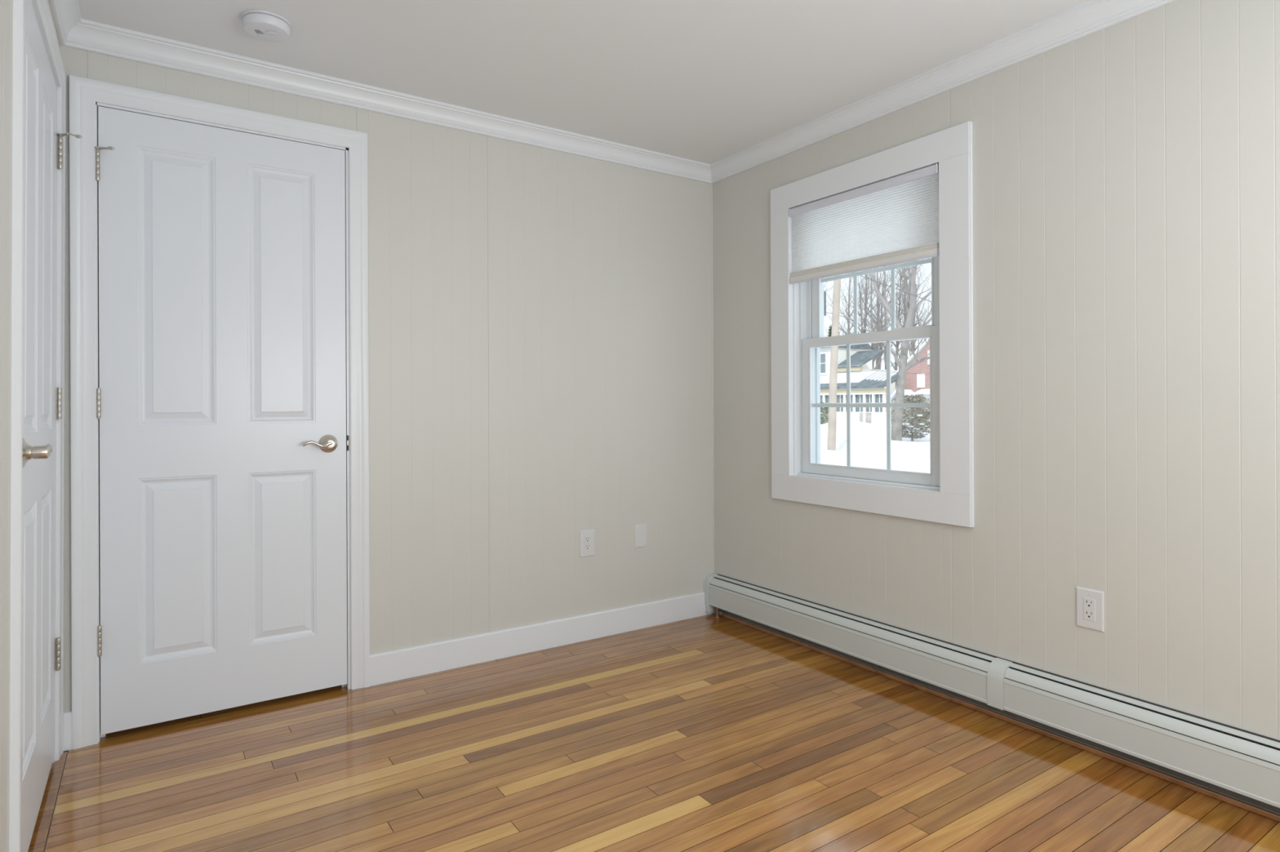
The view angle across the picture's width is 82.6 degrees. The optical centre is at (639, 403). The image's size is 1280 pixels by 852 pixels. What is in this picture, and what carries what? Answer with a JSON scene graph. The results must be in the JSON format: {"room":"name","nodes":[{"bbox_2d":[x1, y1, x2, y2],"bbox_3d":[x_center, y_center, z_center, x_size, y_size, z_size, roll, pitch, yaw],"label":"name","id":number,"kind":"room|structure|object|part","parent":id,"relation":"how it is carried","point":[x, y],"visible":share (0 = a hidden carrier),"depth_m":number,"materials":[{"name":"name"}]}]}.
{"room":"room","nodes":[
{"label":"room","id":0,"kind":"room"},
{"bbox_2d":[0,0,60,851],"bbox_3d":[-0.865,-0.061,0.753,0.135,2.286,3.840,0,0,-34],"label":"wall","id":1,"kind":"structure","parent":0,"point":[6,6],"depth_m":1.44,"materials":[{"name":"beige paint"}]},
{"bbox_2d":[8,0,82,851],"bbox_3d":[-1.575,0.026,1.871,0.179,2.118,0.927,0,0,-34],"label":"door","id":2,"kind":"structure","parent":1,"relation":"in","point":[39,133],"depth_m":1.83,"materials":[{"name":"white paint"}]},
{"bbox_3d":[-1.364,0.110,1.673,0.022,0.031,0.104,0,0,-34],"label":"lever","id":3,"kind":"part","parent":2,"relation":"part of","materials":[{"name":"silver metal"}]},
{"bbox_3d":[-1.774,0.759,2.211,0.002,0.095,0.017,0,0,-34],"label":"plate","id":4,"kind":"part","parent":2,"relation":"part of","materials":[{"name":"silver metal"}]},
{"bbox_3d":[-1.773,-0.001,2.214,0.002,0.093,0.017,0,0,-34],"label":"plate","id":5,"kind":"part","parent":2,"relation":"part of","materials":[{"name":"silver metal"}]},
{"bbox_3d":[-1.772,-0.764,2.217,0.002,0.098,0.017,0,0,-34],"label":"plate","id":6,"kind":"part","parent":2,"relation":"part of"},
{"bbox_2d":[48,0,80,45],"bbox_3d":[-0.757,-1.166,0.756,0.055,0.076,3.720,0,0,-34],"label":"crown molding","id":7,"kind":"structure","parent":1,"relation":"attached to","point":[66,13],"depth_m":2.18,"materials":[{"name":"white paint"}]},
{"bbox_2d":[60,45,712,712],"bbox_3d":[-0.813,-0.061,3.029,2.780,2.286,0.120,0,0,-34],"label":"wall","id":8,"kind":"structure","parent":0,"point":[540,335],"depth_m":3.14,"materials":[{"name":"beige paint"}]},
{"bbox_2d":[63,711,71,751],"bbox_3d":[-1.795,1.027,2.286,0.022,0.118,0.013,0,0,-34],"label":"baseboard","id":9,"kind":"structure","parent":8,"relation":"attached to","point":[67,715],"depth_m":2.28,"materials":[{"name":"white paint"}]},
{"bbox_2d":[69,75,369,750],"bbox_3d":[-1.435,0.025,2.570,0.901,2.118,0.178,0,0,-34],"label":"door","id":10,"kind":"structure","parent":8,"relation":"in","point":[220,389],"depth_m":2.52,"materials":[{"name":"white paint"}]},
{"bbox_3d":[-1.178,0.149,2.664,0.104,0.031,0.022,0,0,-34],"label":"lever","id":11,"kind":"part","parent":10,"relation":"part of","materials":[{"name":"silver metal"}]},
{"bbox_2d":[61,18,711,183],"bbox_3d":[-0.709,-1.166,2.997,2.635,0.076,0.055,0,0,-34],"label":"crown molding","id":12,"kind":"structure","parent":8,"relation":"attached to","point":[86,35],"depth_m":2.75,"materials":[{"name":"white paint"}]},
{"bbox_2d":[369,591,715,686],"bbox_3d":[-0.330,1.022,3.271,1.716,0.116,0.013,0,0,-34],"label":"baseboard","id":13,"kind":"structure","parent":8,"relation":"attached to","point":[387,667],"depth_m":3.15,"materials":[{"name":"white paint"}]},
{"bbox_2d":[579,528,594,557],"bbox_3d":[-0.241,0.640,3.335,0.078,0.122,0.007,0,0,-34],"label":"wall outlet","id":14,"kind":"object","parent":8,"relation":"attached to","point":[586,537],"visible":1,"depth_m":3.33,"materials":[{"name":"white plastic"}]},
{"bbox_2d":[584,535,591,551],"bbox_3d":[-0.240,0.640,3.334,0.033,0.067,0.002,0,0,-34],"label":"receptacle","id":15,"kind":"object","parent":14,"relation":"attached to","point":[587,538],"depth_m":3.33,"materials":[{"name":"white plastic"}]},
{"bbox_2d":[634,524,646,548],"bbox_3d":[0.004,0.636,3.501,0.070,0.110,0.006,0,0,-34],"label":"blank wall plate","id":16,"kind":"object","parent":8,"relation":"attached to","point":[640,531],"visible":1,"depth_m":3.50,"materials":[{"name":"white plastic"}]},
{"bbox_2d":[711,183,714,573],"bbox_3d":[0.373,-0.130,3.751,0.006,2.005,0.006,0,0,-34],"label":"trim","id":17,"kind":"structure","parent":8,"relation":"attached to","point":[712,329],"depth_m":3.75,"materials":[{"name":"beige paint"}]},
{"bbox_2d":[77,0,1090,164],"bbox_3d":[0.311,-1.269,1.475,2.960,0.120,3.960,0,0,-34],"label":"ceiling","id":18,"kind":"structure","parent":0,"point":[708,82],"depth_m":2.48,"materials":[{"name":"white paint"}]},
{"bbox_2d":[240,8,292,42],"bbox_3d":[-1.175,-1.183,2.292,0.145,0.039,0.145,0,0,-9],"label":"smoke detector","id":19,"kind":"object","parent":18,"relation":"attached to","point":[265,25],"visible":1,"depth_m":2.26,"materials":[{"name":"white plastic"}]},
{"bbox_2d":[27,613,1279,851],"bbox_3d":[0.298,1.107,1.465,3.010,0.060,3.970,0,0,-34],"label":"floor","id":20,"kind":"structure","parent":0,"point":[708,733],"depth_m":2.12,"materials":[{"name":"brown wood"}]},
{"bbox_2d":[712,0,1279,814],"bbox_3d":[1.478,-0.070,2.256,0.160,2.286,3.720,0,0,-34],"label":"wall","id":21,"kind":"structure","parent":0,"point":[1126,173],"depth_m":2.23,"materials":[{"name":"beige paint"}]},
{"bbox_2d":[770,121,973,527],"bbox_3d":[0.960,-0.278,3.018,0.188,1.427,0.992,0,0,-34],"label":"window","id":22,"kind":"structure","parent":21,"relation":"in","point":[945,495],"depth_m":2.90,"materials":[{"name":"white paint"}]},
{"bbox_2d":[788,163,938,284],"bbox_3d":[0.897,-0.709,2.983,0.050,0.340,0.746,0,0,-34],"label":"cellular shade","id":23,"kind":"object","parent":22,"relation":"attached to","point":[894,220],"visible":0.96,"depth_m":2.93,"materials":[{"name":"white fabric"}]},
{"bbox_3d":[0.888,-0.561,2.980,0.018,0.022,0.737,0,0,-34],"label":"rail","id":24,"kind":"part","parent":23,"relation":"part of","materials":[{"name":"white plastic"}]},
{"bbox_3d":[0.987,-0.269,3.040,0.120,1.244,0.780,0,0,-34],"label":"frame","id":25,"kind":"part","parent":22,"relation":"part of","materials":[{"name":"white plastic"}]},
{"bbox_3d":[0.949,0.010,3.023,0.034,0.606,0.716,0,0,-34],"label":"sash","id":26,"kind":"part","parent":22,"relation":"part of","materials":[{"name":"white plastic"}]},
{"bbox_3d":[0.983,-0.560,3.044,0.032,0.610,0.678,0,0,-34],"label":"sash","id":27,"kind":"part","parent":22,"relation":"part of","materials":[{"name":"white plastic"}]},
{"bbox_2d":[710,0,1176,183],"bbox_3d":[1.384,-1.175,2.196,0.055,0.076,3.720,0,0,-34],"label":"crown molding","id":28,"kind":"structure","parent":21,"relation":"attached to","point":[1090,17],"depth_m":2.60,"materials":[{"name":"white paint"}]},
{"bbox_2d":[702,573,1279,813],"bbox_3d":[1.354,0.970,2.242,0.068,0.206,3.599,0,0,-34],"label":"baseboard heater","id":29,"kind":"object","parent":21,"relation":"attached to","point":[1242,765],"visible":1,"depth_m":2.33,"materials":[{"name":"white metal"}]},
{"bbox_3d":[0.764,0.966,3.080,0.010,0.104,1.481,0,0,-34],"label":"panel","id":30,"kind":"part","parent":29,"relation":"part of","materials":[{"name":"white metal"}]},
{"bbox_3d":[1.774,0.961,1.577,0.010,0.104,2.026,0,0,-34],"label":"panel","id":31,"kind":"part","parent":29,"relation":"part of","materials":[{"name":"white metal"}]},
{"bbox_2d":[721,613,1279,822],"bbox_3d":[1.426,1.065,2.185,0.012,0.016,3.625,0,0,-34],"label":"trim","id":32,"kind":"structure","parent":21,"relation":"attached to","point":[1263,812],"depth_m":2.35,"materials":[{"name":"brown wood"}]},
{"bbox_2d":[1075,586,1104,632],"bbox_3d":[1.387,0.634,2.247,0.007,0.123,0.080,0,0,-34],"label":"wall outlet","id":33,"kind":"object","parent":21,"relation":"attached to","point":[1090,603],"visible":1,"depth_m":2.24,"materials":[{"name":"white plastic"}]},
{"bbox_2d":[1083,597,1095,622],"bbox_3d":[1.385,0.634,2.246,0.002,0.067,0.033,0,0,-34],"label":"receptacle","id":34,"kind":"object","parent":33,"relation":"attached to","point":[1089,603],"depth_m":2.24,"materials":[{"name":"white plastic"}]},
{"label":"outside","id":35,"kind":"structure","parent":0,"visible":0},
{"bbox_2d":[871,369,928,374],"bbox_3d":[18.858,-2.059,48.121,0.032,0.748,9.004,0,0,-33],"label":"overhead wire","id":36,"kind":"object","parent":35,"point":[871,370],"visible":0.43,"depth_m":49.19,"materials":[{"name":"grey"}]},
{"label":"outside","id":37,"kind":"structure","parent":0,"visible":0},
{"bbox_2d":[820,420,930,473],"bbox_3d":[17.972,1.684,58.961,89.000,1.129,100.000,0,0,-34],"label":"snow ground","id":38,"kind":"structure","parent":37,"point":[868,440],"depth_m":33.15,"materials":[{"name":"white snow"}]},
{"bbox_2d":[820,401,837,424],"bbox_3d":[13.114,0.784,54.012,2.323,1.882,3.282,0,0,-34],"label":"evergreen shrub","id":39,"kind":"object","parent":38,"relation":"on","point":[824,411],"visible":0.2,"depth_m":53.55,"materials":[{"name":"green plant"}]},
{"bbox_2d":[823,275,840,450],"bbox_3d":[7.808,-3.353,29.635,1.032,11.310,0.344,0,0,37],"label":"utility pole","id":40,"kind":"object","parent":38,"relation":"on","point":[837,283],"visible":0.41,"depth_m":29.49,"materials":[{"name":"brown wood"}]},
{"bbox_2d":[861,275,931,302],"bbox_3d":[8.889,-4.608,27.266,0.028,5.022,11.572,0,0,-28],"label":"overhead wire","id":41,"kind":"object","parent":40,"relation":"attached to","point":[861,276],"visible":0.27,"depth_m":26.32,"materials":[{"name":"grey"}]},
{"bbox_2d":[823,276,843,337],"bbox_3d":[19.047,-8.893,81.427,10.363,22.303,6.371,0,0,-34],"label":"slim tree","id":42,"kind":"object","parent":38,"relation":"on","point":[829,277],"visible":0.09,"depth_m":83.25,"materials":[{"name":"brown plant"}]},
{"bbox_2d":[826,324,840,336],"bbox_3d":[19.294,-2.927,72.387,4.246,10.153,4.113,0,0,13],"label":"evergreen tree","id":43,"kind":"object","parent":38,"relation":"on","point":[829,328],"visible":0.02,"depth_m":72.36,"materials":[{"name":"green plant"}]},
{"bbox_2d":[825,273,888,335],"bbox_3d":[23.305,-7.611,78.481,8.101,19.713,10.111,0,0,-34],"label":"slim tree","id":44,"kind":"object","parent":38,"relation":"on","point":[849,282],"visible":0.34,"depth_m":80.08,"materials":[{"name":"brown plant"}]},
{"bbox_2d":[820,343,897,426],"bbox_3d":[18.901,-2.024,64.144,8.650,7.950,12.850,0,0,-34],"label":"house","id":45,"kind":"structure","parent":38,"relation":"on","point":[867,385],"depth_m":60.51,"materials":[{"name":"white wood"}]},
{"bbox_3d":[15.635,0.590,61.875,0.140,2.750,0.200,0,0,-34],"label":"porch post","id":46,"kind":"part","parent":45,"relation":"part of","materials":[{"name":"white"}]},
{"bbox_3d":[16.873,0.585,60.033,0.140,2.750,0.200,0,0,-34],"label":"porch post","id":47,"kind":"part","parent":45,"relation":"part of","materials":[{"name":"white wood"}]},
{"bbox_3d":[17.420,0.582,59.220,0.140,2.750,0.200,0,0,-34],"label":"porch post","id":48,"kind":"part","parent":45,"relation":"part of","materials":[{"name":"white wood"}]},
{"bbox_3d":[17.852,1.165,58.653,0.060,0.880,0.380,0,0,-34],"label":"stone panel","id":49,"kind":"part","parent":45,"relation":"part of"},
{"bbox_3d":[17.989,0.580,58.373,0.140,2.750,0.200,0,0,-34],"label":"porch post","id":50,"kind":"part","parent":45,"relation":"part of","materials":[{"name":"white wood"}]},
{"bbox_3d":[18.215,1.264,58.114,0.060,1.080,0.520,0,0,-34],"label":"stone panel","id":51,"kind":"part","parent":45,"relation":"part of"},
{"bbox_3d":[18.480,0.578,57.643,0.140,2.750,0.200,0,0,-34],"label":"porch post","id":52,"kind":"part","parent":45,"relation":"part of","materials":[{"name":"white wood"}]},
{"bbox_3d":[19.038,0.576,56.813,0.140,2.750,0.200,0,0,-34],"label":"porch post","id":53,"kind":"part","parent":45,"relation":"part of","materials":[{"name":"white wood"}]},
{"bbox_2d":[840,272,886,369],"bbox_3d":[22.259,-6.887,72.415,5.764,18.262,6.876,0,0,-34],"label":"slim tree","id":54,"kind":"object","parent":38,"relation":"on","point":[862,322],"visible":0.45,"depth_m":72.66,"materials":[{"name":"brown plant"}]},
{"bbox_2d":[832,268,907,350],"bbox_3d":[23.026,-9.074,73.022,6.457,22.632,8.786,0,0,41],"label":"slim tree","id":55,"kind":"object","parent":38,"relation":"on","point":[866,275],"visible":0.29,"depth_m":74.01,"materials":[{"name":"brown plant"}]},
{"bbox_2d":[831,267,908,369],"bbox_3d":[25.787,-8.822,80.209,8.330,22.102,9.169,0,0,-34],"label":"slim tree","id":56,"kind":"object","parent":38,"relation":"on","point":[877,315],"visible":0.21,"depth_m":80.12,"materials":[{"name":"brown plant"}]},
{"bbox_2d":[843,268,906,368],"bbox_3d":[23.186,-8.533,71.491,6.106,21.537,7.384,0,0,4],"label":"slim tree","id":57,"kind":"object","parent":38,"relation":"on","point":[872,319],"visible":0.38,"depth_m":70.84,"materials":[{"name":"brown plant"}]},
{"bbox_2d":[826,257,931,440],"bbox_3d":[14.505,-8.227,39.320,11.936,21.041,11.511,0,0,10],"label":"bare tree","id":58,"kind":"object","parent":38,"relation":"on","point":[897,421],"visible":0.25,"depth_m":39.21,"materials":[{"name":"grey plant"}]},
{"bbox_2d":[857,262,902,369],"bbox_3d":[25.954,-7.822,76.353,6.568,20.120,7.127,0,0,-34],"label":"slim tree","id":59,"kind":"object","parent":38,"relation":"on","point":[882,308],"visible":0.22,"depth_m":77.37,"materials":[{"name":"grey plant"}]},
{"bbox_2d":[857,262,926,370],"bbox_3d":[25.784,-8.194,72.882,8.306,20.855,8.774,0,0,-34],"label":"slim tree","id":60,"kind":"object","parent":38,"relation":"on","point":[895,366],"visible":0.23,"depth_m":73.21,"materials":[{"name":"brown plant"}]},
{"bbox_2d":[867,262,921,359],"bbox_3d":[25.794,-8.808,72.059,6.835,22.074,7.571,0,0,28],"label":"slim tree","id":61,"kind":"object","parent":38,"relation":"on","point":[920,272],"visible":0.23,"depth_m":71.45,"materials":[{"name":"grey plant"}]},
{"bbox_2d":[861,263,931,369],"bbox_3d":[23.398,-8.303,69.050,6.646,21.083,8.210,0,0,-34],"label":"slim tree","id":62,"kind":"object","parent":38,"relation":"on","point":[885,274],"visible":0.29,"depth_m":68.75,"materials":[{"name":"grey plant"}]},
{"bbox_2d":[871,262,931,351],"bbox_3d":[25.880,-8.356,68.774,8.285,21.172,6.814,0,0,0],"label":"slim tree","id":63,"kind":"object","parent":38,"relation":"on","point":[913,324],"visible":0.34,"depth_m":68.96,"materials":[{"name":"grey plant"}]},
{"bbox_2d":[885,337,929,428],"bbox_3d":[25.912,-2.063,56.628,11.000,7.970,8.450,0,0,-34],"label":"brick house","id":64,"kind":"structure","parent":38,"relation":"on","point":[917,384],"depth_m":56.18,"materials":[{"name":"red brick"}]},
{"bbox_3d":[21.629,-1.770,56.163,0.030,0.920,0.500,0,0,-34],"label":"pane","id":65,"kind":"part","parent":64,"relation":"part of","materials":[{"name":"white glass"}]},
{"bbox_2d":[891,394,929,441],"bbox_3d":[15.152,0.776,40.539,2.157,2.682,3.162,0,0,-34],"label":"brush","id":66,"kind":"object","parent":38,"relation":"on","point":[914,431],"visible":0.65,"depth_m":40.13,"materials":[{"name":"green plant"}]},
{"bbox_3d":[15.155,0.959,40.565,0.136,2.315,0.133,0,0,-34],"label":"stem","id":67,"kind":"part","parent":66,"relation":"part of","materials":[{"name":"grey plant"}]},
{"bbox_2d":[890,262,931,359],"bbox_3d":[28.094,-6.531,73.616,5.092,17.512,7.447,0,0,0],"label":"slim tree","id":68,"kind":"object","parent":38,"relation":"on","point":[920,313],"visible":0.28,"depth_m":73.61,"materials":[{"name":"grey plant"}]},
{"bbox_2d":[920,411,929,426],"bbox_3d":[21.796,1.221,54.535,1.342,1.436,2.133,0,0,-34],"label":"shrub","id":69,"kind":"object","parent":38,"relation":"on","point":[928,412],"visible":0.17,"depth_m":54.72,"materials":[{"name":"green plant"}]}
]}

